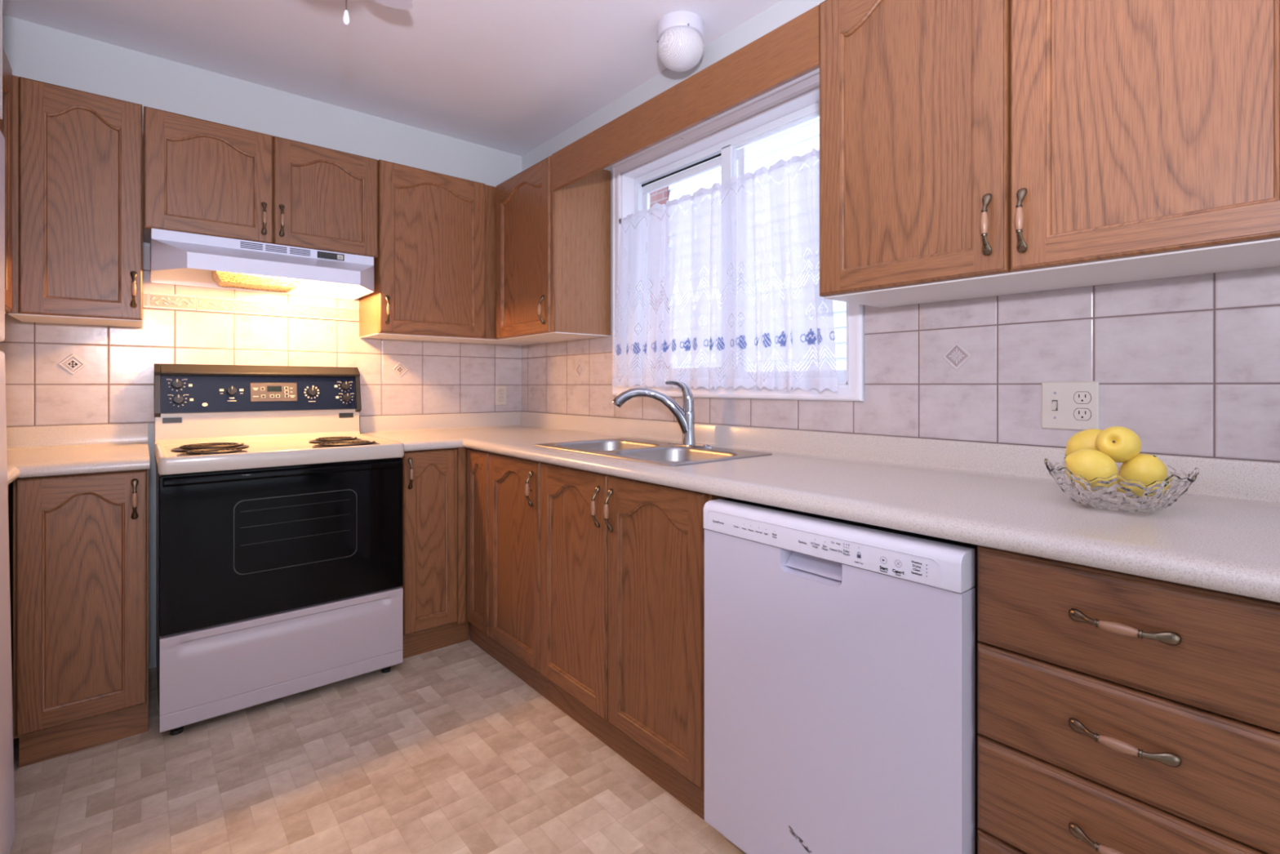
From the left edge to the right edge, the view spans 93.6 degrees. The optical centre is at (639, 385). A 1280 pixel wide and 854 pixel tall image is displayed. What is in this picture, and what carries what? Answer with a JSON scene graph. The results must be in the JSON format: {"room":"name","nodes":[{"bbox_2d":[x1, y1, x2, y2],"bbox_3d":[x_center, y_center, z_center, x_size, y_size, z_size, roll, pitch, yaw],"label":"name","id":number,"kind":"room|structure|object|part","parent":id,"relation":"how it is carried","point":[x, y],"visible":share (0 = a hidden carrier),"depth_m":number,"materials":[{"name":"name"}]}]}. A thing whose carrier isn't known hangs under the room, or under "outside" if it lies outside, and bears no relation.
{"room":"kitchen","nodes":[
{"label":"kitchen","id":0,"kind":"room"},
{"bbox_2d":[0,0,2,119],"bbox_3d":[-1.524,-0.998,0.925,0.639,0.687,0.900,0,0,-40],"label":"wall","id":1,"kind":"structure","parent":0,"point":[1,1],"depth_m":1.46,"materials":[{"name":"paint"}]},
{"bbox_2d":[0,47,12,313],"bbox_3d":[-2.052,-0.624,1.518,0.584,0.781,0.655,0,0,-40],"label":"upper cabinet","id":2,"kind":"object","parent":1,"relation":"attached to","point":[6,123],"visible":0.74,"depth_m":1.87,"materials":[{"name":"brown wood"}]},
{"bbox_2d":[2,14,521,668],"bbox_3d":[-1.727,-0.073,2.725,2.830,2.537,0.114,0,0,-40],"label":"wall","id":3,"kind":"structure","parent":0,"point":[34,51],"depth_m":2.57,"materials":[{"name":"paint"}]},
{"bbox_2d":[8,75,142,327],"bbox_3d":[-2.017,-0.624,2.168,0.340,0.781,0.357,0,0,-40],"label":"upper cabinet","id":4,"kind":"object","parent":3,"relation":"attached to","point":[77,155],"visible":0.96,"depth_m":2.06,"materials":[{"name":"brown wood"}]},
{"bbox_3d":[-2.033,-0.235,2.188,0.338,0.004,0.303,0,0,-40],"label":"panel","id":5,"kind":"part","parent":4,"relation":"part of","materials":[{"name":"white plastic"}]},
{"bbox_3d":[-1.801,-0.344,2.136,0.019,0.131,0.030,0,0,-40],"label":"handle","id":6,"kind":"part","parent":4,"relation":"part of","materials":[{"name":"gold metal"}]},
{"bbox_2d":[142,106,377,258],"bbox_3d":[-1.574,-0.793,2.538,0.809,0.443,0.357,0,0,-40],"label":"upper cabinet","id":7,"kind":"object","parent":3,"relation":"attached to","point":[203,177],"visible":1,"depth_m":2.38,"materials":[{"name":"brown wood"}]},
{"bbox_3d":[-1.642,-0.791,2.303,0.402,0.440,0.020,0,0,-40],"label":"door","id":8,"kind":"part","parent":7,"relation":"part of","materials":[{"name":"brown wood"}]},
{"bbox_3d":[-1.495,-0.668,2.391,0.019,0.131,0.030,0,0,-40],"label":"handle","id":9,"kind":"part","parent":7,"relation":"part of","materials":[{"name":"ceramic"}]},
{"bbox_3d":[-1.448,-0.671,2.430,0.019,0.131,0.030,0,0,-40],"label":"handle","id":10,"kind":"part","parent":7,"relation":"part of","materials":[{"name":"gold metal"}]},
{"bbox_3d":[-1.331,-0.791,2.562,0.402,0.440,0.020,0,0,-40],"label":"door","id":11,"kind":"part","parent":7,"relation":"part of","materials":[{"name":"brown wood"}]},
{"bbox_2d":[0,245,521,426],"bbox_3d":[-1.693,-0.205,2.670,2.608,0.718,0.014,0,0,-40],"label":"backsplash","id":12,"kind":"structure","parent":3,"relation":"attached to","point":[56,374],"depth_m":2.58,"materials":[{"name":"tile"}]},
{"bbox_2d":[150,228,373,299],"bbox_3d":[-1.532,-0.493,2.489,0.768,0.154,0.477,0,0,-40],"label":"range hood","id":13,"kind":"object","parent":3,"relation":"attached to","point":[176,258],"visible":1,"depth_m":2.42,"materials":[{"name":"white metal"}]},
{"bbox_2d":[212,270,301,292],"bbox_3d":[-1.643,-0.457,2.577,0.304,0.074,0.184,0,0,-40],"label":"cover","id":14,"kind":"object","parent":13,"relation":"on","point":[222,280],"depth_m":2.54,"materials":[{"name":"plastic"}]},
{"bbox_2d":[317,251,344,261],"bbox_3d":[-1.314,-0.551,2.554,0.104,0.028,0.006,0,0,-40],"label":"switch plate","id":15,"kind":"object","parent":13,"relation":"attached to","point":[322,255],"depth_m":2.55,"materials":[{"name":"black plastic"}]},
{"bbox_2d":[359,159,545,345],"bbox_3d":[-0.920,-0.624,3.082,0.880,0.781,0.357,0,0,-40],"label":"upper cabinet","id":16,"kind":"object","parent":3,"relation":"attached to","point":[435,265],"visible":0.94,"depth_m":2.86,"materials":[{"name":"brown wood"}]},
{"bbox_3d":[-1.131,-0.342,2.694,0.019,0.131,0.030,0,0,-40],"label":"handle","id":17,"kind":"part","parent":16,"relation":"part of","materials":[{"name":"gold metal"}]},
{"bbox_3d":[-0.976,-0.627,2.858,0.508,0.775,0.020,0,0,-40],"label":"door","id":18,"kind":"part","parent":16,"relation":"part of","materials":[{"name":"brown wood"}]},
{"bbox_3d":[-0.938,-0.235,3.102,0.880,0.004,0.299,0,0,-40],"label":"panel","id":19,"kind":"part","parent":16,"relation":"part of","materials":[{"name":"white plastic"}]},
{"bbox_2d":[494,385,506,405],"bbox_3d":[-0.791,0.055,3.418,0.070,0.113,0.008,0,0,-40],"label":"outlet plate","id":20,"kind":"object","parent":3,"relation":"attached to","point":[500,391],"visible":1,"depth_m":3.41,"materials":[{"name":"beige plastic"}]},
{"bbox_2d":[498,389,503,394],"bbox_3d":[-0.789,0.036,3.416,0.035,0.029,0.002,0,0,-40],"label":"receptacle","id":21,"kind":"object","parent":20,"relation":"attached to","point":[500,391],"depth_m":3.41,"materials":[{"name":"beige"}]},
{"bbox_2d":[498,395,503,401],"bbox_3d":[-0.789,0.075,3.416,0.035,0.029,0.002,0,0,-40],"label":"receptacle","id":22,"kind":"object","parent":20,"relation":"attached to","point":[500,397],"depth_m":3.42,"materials":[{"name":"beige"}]},
{"bbox_2d":[9,622,746,853],"bbox_3d":[0.229,1.146,0.349,2.951,0.001,6.356,0,0,-40],"label":"floor","id":23,"kind":"structure","parent":0,"point":[446,750],"depth_m":1.73,"materials":[{"name":"tile"}]},
{"bbox_2d":[0,130,15,853],"bbox_3d":[-1.561,0.256,0.996,0.652,1.740,0.745,0,0,-40],"label":"refrigerator","id":24,"kind":"object","parent":23,"relation":"on","point":[7,831],"visible":1,"depth_m":1.43,"materials":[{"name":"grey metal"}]},
{"bbox_3d":[-1.347,-0.360,1.174,0.059,0.508,0.745,0,0,-40],"label":"freezer door","id":25,"kind":"part","parent":24,"relation":"part of","materials":[{"name":"white metal"}]},
{"bbox_3d":[-1.340,0.515,1.179,0.077,1.202,0.745,0,0,-40],"label":"door","id":26,"kind":"part","parent":24,"relation":"part of","materials":[{"name":"white metal"}]},
{"bbox_2d":[7,481,13,715],"bbox_3d":[-2.147,0.709,1.649,0.607,0.874,0.979,0,0,-40],"label":"base cabinet","id":27,"kind":"object","parent":23,"relation":"on","point":[10,486],"visible":0.02,"depth_m":1.89,"materials":[{"name":"brown wood"}]},
{"bbox_2d":[6,422,149,484],"bbox_3d":[-2.027,0.210,1.752,0.922,0.120,0.984,0,0,-40],"label":"countertop","id":28,"kind":"structure","parent":27,"relation":"on","point":[51,450],"depth_m":2.17,"materials":[{"name":"laminate"}]},
{"bbox_2d":[13,468,148,768],"bbox_3d":[-1.906,0.709,2.080,0.310,0.874,0.636,0,0,-40],"label":"base cabinet","id":29,"kind":"object","parent":23,"relation":"on","point":[81,540],"visible":0.99,"depth_m":1.86,"materials":[{"name":"brown wood"}]},
{"bbox_3d":[-1.619,0.365,1.924,0.019,0.131,0.030,0,0,-40],"label":"handle","id":30,"kind":"part","parent":29,"relation":"part of","materials":[{"name":"ceramic"}]},
{"bbox_2d":[154,363,404,735],"bbox_3d":[-1.448,0.529,2.406,0.766,1.234,0.702,0,0,-40],"label":"electric stove","id":31,"kind":"object","parent":23,"relation":"on","point":[279,522],"visible":1,"depth_m":2.17,"materials":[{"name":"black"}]},
{"bbox_3d":[-1.871,-0.007,2.428,0.036,0.039,0.029,0,0,-40],"label":"knob","id":32,"kind":"part","parent":31,"relation":"part of","materials":[{"name":"black"}]},
{"bbox_3d":[-1.861,0.056,2.421,0.036,0.039,0.029,0,0,-40],"label":"knob","id":33,"kind":"part","parent":31,"relation":"part of","materials":[{"name":"black"}]},
{"bbox_3d":[-1.625,0.230,2.283,0.200,0.012,0.192,0,0,-40],"label":"coil burner","id":34,"kind":"part","parent":31,"relation":"part of","materials":[{"name":"grey metal"}]},
{"bbox_3d":[-1.482,0.230,2.092,0.161,0.012,0.153,0,0,-40],"label":"coil burner","id":35,"kind":"part","parent":31,"relation":"part of","materials":[{"name":"grey metal"}]},
{"bbox_3d":[-1.726,0.022,2.541,0.036,0.039,0.029,0,0,-40],"label":"knob","id":36,"kind":"part","parent":31,"relation":"part of","materials":[{"name":"black plastic"}]},
{"bbox_3d":[-1.639,0.035,2.635,0.726,0.151,0.039,0,0,-40],"label":"control panel","id":37,"kind":"part","parent":31,"relation":"part of","materials":[{"name":"blue"}]},
{"bbox_3d":[-1.613,0.029,2.648,0.177,0.081,0.018,0,0,-40],"label":"clock panel","id":38,"kind":"part","parent":31,"relation":"part of","materials":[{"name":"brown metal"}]},
{"bbox_2d":[154,433,404,475],"bbox_3d":[-1.427,0.255,2.381,0.766,0.056,0.637,0,0,-40],"label":"cooktop","id":39,"kind":"object","parent":31,"relation":"in","point":[236,454],"depth_m":2.23,"materials":[{"name":"white metal"}]},
{"bbox_3d":[-1.248,0.543,2.165,0.758,0.511,0.036,0,0,-40],"label":"oven door","id":40,"kind":"part","parent":31,"relation":"part of","materials":[{"name":"black glass"}]},
{"bbox_3d":[-1.246,0.957,2.163,0.756,0.298,0.034,0,0,-40],"label":"storage drawer","id":41,"kind":"part","parent":31,"relation":"part of","materials":[{"name":"white metal"}]},
{"bbox_3d":[-1.232,0.309,2.146,0.742,0.029,0.014,0,0,-40],"label":"door handle","id":42,"kind":"part","parent":31,"relation":"part of","materials":[{"name":"black metal"}]},
{"bbox_3d":[-1.492,0.028,2.735,0.036,0.039,0.029,0,0,-40],"label":"knob","id":43,"kind":"part","parent":31,"relation":"part of","materials":[{"name":"black plastic"}]},
{"bbox_3d":[-1.302,0.230,2.579,0.161,0.012,0.153,0,0,-40],"label":"coil burner","id":44,"kind":"part","parent":31,"relation":"part of","materials":[{"name":"grey metal"}]},
{"bbox_3d":[-1.386,0.001,2.830,0.036,0.039,0.029,0,0,-40],"label":"knob","id":45,"kind":"part","parent":31,"relation":"part of","materials":[{"name":"black plastic"}]},
{"bbox_3d":[-1.377,0.056,2.825,0.036,0.039,0.029,0,0,-40],"label":"knob","id":46,"kind":"part","parent":31,"relation":"part of","materials":[{"name":"black plastic"}]},
{"bbox_3d":[-1.158,0.230,2.384,0.200,0.012,0.192,0,0,-40],"label":"coil burner","id":47,"kind":"part","parent":31,"relation":"part of","materials":[{"name":"grey metal"}]},
{"bbox_2d":[400,447,469,658],"bbox_3d":[-1.048,0.709,2.794,0.314,0.874,0.636,0,0,-40],"label":"base cabinet","id":48,"kind":"object","parent":23,"relation":"on","point":[434,586],"visible":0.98,"depth_m":2.58,"materials":[{"name":"brown wood"}]},
{"bbox_3d":[-0.947,0.365,2.484,0.019,0.131,0.030,0,0,-40],"label":"handle","id":49,"kind":"part","parent":48,"relation":"part of","materials":[{"name":"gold metal"}]},
{"bbox_3d":[-0.892,0.656,2.564,0.232,0.760,0.020,0,0,-40],"label":"door","id":50,"kind":"part","parent":48,"relation":"part of","materials":[{"name":"brown wood"}]},
{"bbox_2d":[466,448,548,699],"bbox_3d":[-0.358,0.709,2.606,0.635,0.874,0.670,0,0,-40],"label":"base cabinet","id":51,"kind":"object","parent":23,"relation":"on","point":[504,491],"visible":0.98,"depth_m":2.39,"materials":[{"name":"brown wood"}]},
{"bbox_3d":[-0.690,0.659,2.574,0.020,0.764,0.210,0,0,-40],"label":"door","id":52,"kind":"part","parent":51,"relation":"part of","materials":[{"name":"brown wood"}]},
{"bbox_3d":[-0.489,0.659,2.332,0.020,0.764,0.412,0,0,-40],"label":"door","id":53,"kind":"part","parent":51,"relation":"part of","materials":[{"name":"brown wood"}]},
{"bbox_3d":[-0.406,0.378,2.190,0.030,0.131,0.019,0,0,-40],"label":"handle","id":54,"kind":"part","parent":51,"relation":"part of","materials":[{"name":"gold metal"}]},
{"bbox_2d":[540,462,728,820],"bbox_3d":[0.122,0.709,2.029,0.635,0.874,0.828,0,0,-40],"label":"base cabinet","id":55,"kind":"object","parent":23,"relation":"on","point":[622,559],"visible":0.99,"depth_m":1.78,"materials":[{"name":"brown wood"}]},
{"bbox_3d":[-0.226,0.659,2.016,0.020,0.764,0.401,0,0,-40],"label":"door","id":56,"kind":"part","parent":55,"relation":"part of","materials":[{"name":"brown wood"}]},
{"bbox_3d":[-0.139,0.379,1.870,0.030,0.131,0.019,0,0,-40],"label":"handle","id":57,"kind":"part","parent":55,"relation":"part of","materials":[{"name":"gold metal"}]},
{"bbox_3d":[-0.097,0.379,1.819,0.030,0.131,0.019,0,0,-40],"label":"handle","id":58,"kind":"part","parent":55,"relation":"part of","materials":[{"name":"gold metal"}]},
{"bbox_3d":[0.037,0.659,1.700,0.020,0.764,0.412,0,0,-40],"label":"door","id":59,"kind":"part","parent":55,"relation":"part of","materials":[{"name":"brown wood"}]},
{"bbox_2d":[359,411,1279,602],"bbox_3d":[0.119,0.210,1.837,0.887,0.120,3.599,0,0,-40],"label":"countertop","id":60,"kind":"structure","parent":55,"relation":"on","point":[1222,534],"depth_m":1.31,"materials":[{"name":"laminate"}]},
{"bbox_2d":[533,437,772,466],"bbox_3d":[0.017,0.309,2.178,0.466,0.163,0.804,0,0,-40],"label":"sink","id":61,"kind":"object","parent":60,"relation":"in","point":[659,452],"visible":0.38,"depth_m":2.18,"materials":[{"name":"silver metal"}]},
{"bbox_3d":[-0.128,0.309,2.309,0.335,0.163,0.344,0,0,-40],"label":"bowl","id":62,"kind":"part","parent":61,"relation":"part of","materials":[{"name":"silver metal"}]},
{"bbox_3d":[0.119,0.309,2.012,0.335,0.163,0.348,0,0,-40],"label":"bowl","id":63,"kind":"part","parent":61,"relation":"part of","materials":[{"name":"silver metal"}]},
{"bbox_2d":[611,380,713,448],"bbox_3d":[0.096,0.103,2.301,0.397,0.248,0.139,0,0,18],"label":"kitchen faucet","id":64,"kind":"object","parent":60,"relation":"on","point":[685,417],"visible":1,"depth_m":2.28,"materials":[{"name":"silver metal"}]},
{"bbox_3d":[0.051,0.111,2.298,0.320,0.206,0.044,0,0,4],"label":"spout","id":65,"kind":"part","parent":64,"relation":"part of","materials":[{"name":"silver metal"}]},
{"bbox_3d":[0.151,0.039,2.291,0.110,0.119,0.042,0,0,5],"label":"lever","id":66,"kind":"part","parent":64,"relation":"part of","materials":[{"name":"silver metal"}]},
{"bbox_3d":[0.189,0.224,2.271,0.060,0.006,0.236,0,0,-40],"label":"deck plate","id":67,"kind":"part","parent":64,"relation":"part of","materials":[{"name":"silver metal"}]},
{"bbox_2d":[1044,457,1199,512],"bbox_3d":[0.905,0.189,1.139,0.218,0.085,0.228,0,0,-40],"label":"crystal bowl","id":68,"kind":"object","parent":60,"relation":"on","point":[1117,493],"visible":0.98,"depth_m":1.07,"materials":[{"name":"clear glass"}]},
{"bbox_2d":[1065,428,1102,456],"bbox_3d":[0.912,0.123,1.216,0.068,0.072,0.080,0,0,-40],"label":"apple","id":69,"kind":"object","parent":68,"relation":"in","point":[1086,438],"visible":0.42,"depth_m":1.20,"materials":[{"name":"yellow food"}]},
{"bbox_2d":[1064,448,1117,480],"bbox_3d":[0.857,0.156,1.140,0.072,0.073,0.078,0,0,-40],"label":"apple","id":70,"kind":"object","parent":68,"relation":"in","point":[1090,464],"visible":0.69,"depth_m":1.12,"materials":[{"name":"yellow food"}]},
{"bbox_2d":[1118,453,1167,485],"bbox_3d":[0.952,0.167,1.138,0.071,0.077,0.072,0,0,-40],"label":"apple","id":71,"kind":"object","parent":68,"relation":"in","point":[1146,468],"visible":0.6,"depth_m":1.11,"materials":[{"name":"yellow food"}]},
{"bbox_2d":[1095,426,1142,462],"bbox_3d":[0.919,0.113,1.154,0.074,0.070,0.068,0,0,-40],"label":"apple","id":72,"kind":"object","parent":71,"relation":"on","point":[1122,444],"visible":0.9,"depth_m":1.13,"materials":[{"name":"yellow food"}]},
{"bbox_2d":[703,497,977,853],"bbox_3d":[0.581,0.713,1.442,0.605,0.855,0.605,0,0,-40],"label":"dishwasher","id":73,"kind":"object","parent":23,"relation":"on","point":[841,655],"visible":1,"depth_m":1.20,"materials":[{"name":"white metal"}]},
{"bbox_3d":[0.372,0.319,1.268,0.059,0.066,0.605,0,0,-40],"label":"control panel","id":74,"kind":"part","parent":73,"relation":"part of","materials":[{"name":"white plastic"}]},
{"bbox_2d":[977,545,1279,853],"bbox_3d":[0.929,0.709,1.060,0.635,0.874,0.418,0,0,-40],"label":"base cabinet","id":75,"kind":"object","parent":23,"relation":"on","point":[1118,713],"visible":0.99,"depth_m":0.88,"materials":[{"name":"brown wood"}]},
{"bbox_3d":[0.715,0.905,0.886,0.020,0.272,0.404,0,0,-40],"label":"drawer","id":76,"kind":"part","parent":75,"relation":"part of","materials":[{"name":"brown wood"}]},
{"bbox_3d":[0.695,0.679,0.869,0.030,0.019,0.131,0,0,-40],"label":"handle","id":77,"kind":"part","parent":75,"relation":"part of","materials":[{"name":"gold metal"}]},
{"bbox_3d":[0.715,0.685,0.886,0.020,0.160,0.404,0,0,-40],"label":"drawer","id":78,"kind":"part","parent":75,"relation":"part of","materials":[{"name":"brown wood"}]},
{"bbox_3d":[0.695,0.518,0.869,0.030,0.019,0.131,0,0,-40],"label":"handle","id":79,"kind":"part","parent":75,"relation":"part of","materials":[{"name":"gold metal"}]},
{"bbox_3d":[0.695,0.350,0.869,0.030,0.019,0.131,0,0,-40],"label":"handle","id":80,"kind":"part","parent":75,"relation":"part of","materials":[{"name":"gold metal"}]},
{"bbox_3d":[0.715,0.524,0.886,0.020,0.156,0.404,0,0,-40],"label":"drawer","id":81,"kind":"part","parent":75,"relation":"part of","materials":[{"name":"brown wood"}]},
{"bbox_3d":[0.715,0.360,0.886,0.020,0.164,0.404,0,0,-40],"label":"drawer","id":82,"kind":"part","parent":75,"relation":"part of","materials":[{"name":"brown wood"}]},
{"bbox_2d":[2,0,782,155],"bbox_3d":[0.233,-1.381,0.371,2.830,0.080,6.200,0,0,-40],"label":"ceiling","id":83,"kind":"structure","parent":0,"point":[508,76],"depth_m":2.37,"materials":[{"name":"paint"}]},
{"bbox_2d":[342,0,413,25],"bbox_3d":[-0.718,-1.121,1.372,0.957,0.441,0.917,0,0,-40],"label":"ceiling fan","id":84,"kind":"object","parent":83,"relation":"hanging from","point":[397,4],"visible":1,"depth_m":1.86,"materials":[{"name":"white plastic"}]},
{"bbox_3d":[-0.733,-0.919,1.499,0.016,0.037,0.016,0,0,-40],"label":"pull knob","id":85,"kind":"part","parent":84,"relation":"part of","materials":[{"name":"white plastic"}]},
{"bbox_3d":[-0.762,-1.193,1.734,0.136,0.028,0.326,0,0,-3],"label":"blade","id":86,"kind":"part","parent":84,"relation":"part of","materials":[{"name":"white plastic"}]},
{"bbox_2d":[657,10,703,71],"bbox_3d":[0.152,-1.261,2.236,0.177,0.161,0.174,0,0,-40],"label":"ceiling light","id":87,"kind":"object","parent":83,"relation":"attached to","point":[680,34],"visible":1,"depth_m":2.17,"materials":[{"name":"white glass"}]},
{"bbox_2d":[521,0,864,394],"bbox_3d":[1.306,-0.073,1.204,0.114,2.537,6.106,0,0,-40],"label":"wall","id":88,"kind":"structure","parent":0,"point":[784,11],"depth_m":2.54,"materials":[{"name":"paint"}]},
{"bbox_2d":[496,155,610,342],"bbox_3d":[-0.452,-0.624,2.937,0.357,0.781,0.555,0,0,-40],"label":"upper cabinet","id":89,"kind":"object","parent":88,"relation":"attached to","point":[553,247],"visible":1,"depth_m":2.77,"materials":[{"name":"brown wood"}]},
{"bbox_3d":[-0.559,-0.626,2.852,0.020,0.777,0.514,0,0,-40],"label":"door","id":90,"kind":"part","parent":89,"relation":"part of","materials":[{"name":"brown wood"}]},
{"bbox_3d":[-0.440,-0.338,2.667,0.030,0.131,0.019,0,0,-40],"label":"handle","id":91,"kind":"part","parent":89,"relation":"part of","materials":[{"name":"gold metal"}]},
{"bbox_3d":[-0.433,-0.235,2.953,0.303,0.004,0.550,0,0,-40],"label":"panel","id":92,"kind":"part","parent":89,"relation":"part of","materials":[{"name":"white plastic"}]},
{"bbox_2d":[551,4,819,191],"bbox_3d":[0.051,-0.933,2.118,0.019,0.158,1.346,0,0,-40],"label":"valance board","id":93,"kind":"object","parent":89,"relation":"attached to","point":[790,51],"visible":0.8,"depth_m":1.93,"materials":[{"name":"brown wood"}]},
{"bbox_2d":[612,68,863,400],"bbox_3d":[0.321,-0.492,2.364,0.144,1.080,1.264,0,0,-40],"label":"window","id":94,"kind":"structure","parent":88,"relation":"in","point":[630,193],"depth_m":2.35,"materials":[{"name":"white paint"}]},
{"bbox_3d":[0.215,-0.486,2.580,0.018,0.887,0.617,0,0,-40],"label":"sash","id":95,"kind":"part","parent":94,"relation":"part of","materials":[{"name":"white plastic"}]},
{"bbox_3d":[0.534,-0.492,2.170,0.014,0.903,0.516,0,0,-40],"label":"sash","id":96,"kind":"part","parent":94,"relation":"part of","materials":[{"name":"white plastic"}]},
{"bbox_2d":[521,266,1279,462],"bbox_3d":[0.493,-0.050,2.085,0.010,0.408,3.700,0,0,-40],"label":"backsplash","id":97,"kind":"structure","parent":88,"relation":"attached to","point":[1189,365],"depth_m":1.48,"materials":[{"name":"tile"}]},
{"bbox_2d":[819,0,1279,307],"bbox_3d":[1.029,-0.624,1.155,0.361,0.781,1.384,0,0,-40],"label":"upper cabinet","id":98,"kind":"object","parent":88,"relation":"attached to","point":[969,148],"visible":1,"depth_m":1.21,"materials":[{"name":"brown wood"}]},
{"bbox_3d":[0.624,-0.626,1.425,0.020,0.777,0.451,0,0,-40],"label":"door","id":99,"kind":"part","parent":98,"relation":"part of","materials":[{"name":"brown wood"}]},
{"bbox_3d":[0.726,-0.340,1.261,0.030,0.131,0.019,0,0,-40],"label":"handle","id":100,"kind":"part","parent":98,"relation":"part of","materials":[{"name":"ceramic"}]},
{"bbox_3d":[0.768,-0.335,1.211,0.030,0.131,0.019,0,0,-40],"label":"handle","id":101,"kind":"part","parent":98,"relation":"part of","materials":[{"name":"ceramic"}]},
{"bbox_3d":[1.050,-0.235,1.171,0.305,0.004,1.382,0,0,-40],"label":"panel","id":102,"kind":"part","parent":98,"relation":"part of","materials":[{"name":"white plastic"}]},
{"bbox_3d":[0.915,-0.626,1.076,0.020,0.777,0.450,0,0,-40],"label":"door","id":103,"kind":"part","parent":98,"relation":"part of","materials":[{"name":"brown wood"}]},
{"bbox_2d":[1041,381,1098,430],"bbox_3d":[1.022,0.048,1.433,0.018,0.116,0.115,0,0,-40],"label":"outlet plate","id":104,"kind":"object","parent":88,"relation":"attached to","point":[1065,405],"visible":0.98,"depth_m":1.43,"materials":[{"name":"beige plastic"}]},
{"bbox_2d":[1073,391,1091,404],"bbox_3d":[1.041,0.028,1.414,0.002,0.029,0.035,0,0,-40],"label":"receptacle","id":105,"kind":"object","parent":104,"relation":"attached to","point":[1079,397],"depth_m":1.41,"materials":[{"name":"beige plastic"}]},
{"bbox_2d":[1073,408,1091,420],"bbox_3d":[1.041,0.067,1.414,0.002,0.029,0.035,0,0,-40],"label":"receptacle","id":106,"kind":"object","parent":104,"relation":"attached to","point":[1079,414],"depth_m":1.41,"materials":[{"name":"beige plastic"}]},
{"label":"outside","id":107,"kind":"structure","parent":0,"visible":0},
{"bbox_3d":[14.754,1.796,16.368,39.800,0.100,24.000,0,0,-40],"label":"ground","id":108,"kind":"structure","parent":107,"visible":0},
{"bbox_2d":[645,116,846,372],"bbox_3d":[2.106,-1.187,3.884,0.215,5.865,15.000,0,0,-40],"label":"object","id":109,"kind":"structure","parent":108,"relation":"on","point":[800,140],"depth_m":4.97,"materials":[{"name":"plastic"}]},
{"bbox_3d":[0.271,-0.757,2.323,0.013,0.022,1.156,0,0,-40],"label":"curtain rod","id":110,"kind":"object","parent":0,"visible":0},
{"bbox_2d":[612,187,712,389],"bbox_3d":[0.076,-0.378,2.514,0.042,0.783,0.596,0,0,-40],"label":"lace curtain","id":111,"kind":"object","parent":110,"relation":"hanging from","point":[686,255],"visible":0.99,"depth_m":2.50,"materials":[{"name":"white fabric"}]},
{"bbox_2d":[708,147,837,391],"bbox_3d":[0.436,-0.374,2.074,0.042,0.789,0.539,0,0,-40],"label":"lace curtain","id":112,"kind":"object","parent":110,"relation":"hanging from","point":[780,233],"visible":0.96,"depth_m":2.07,"materials":[{"name":"white fabric"}]}
]}

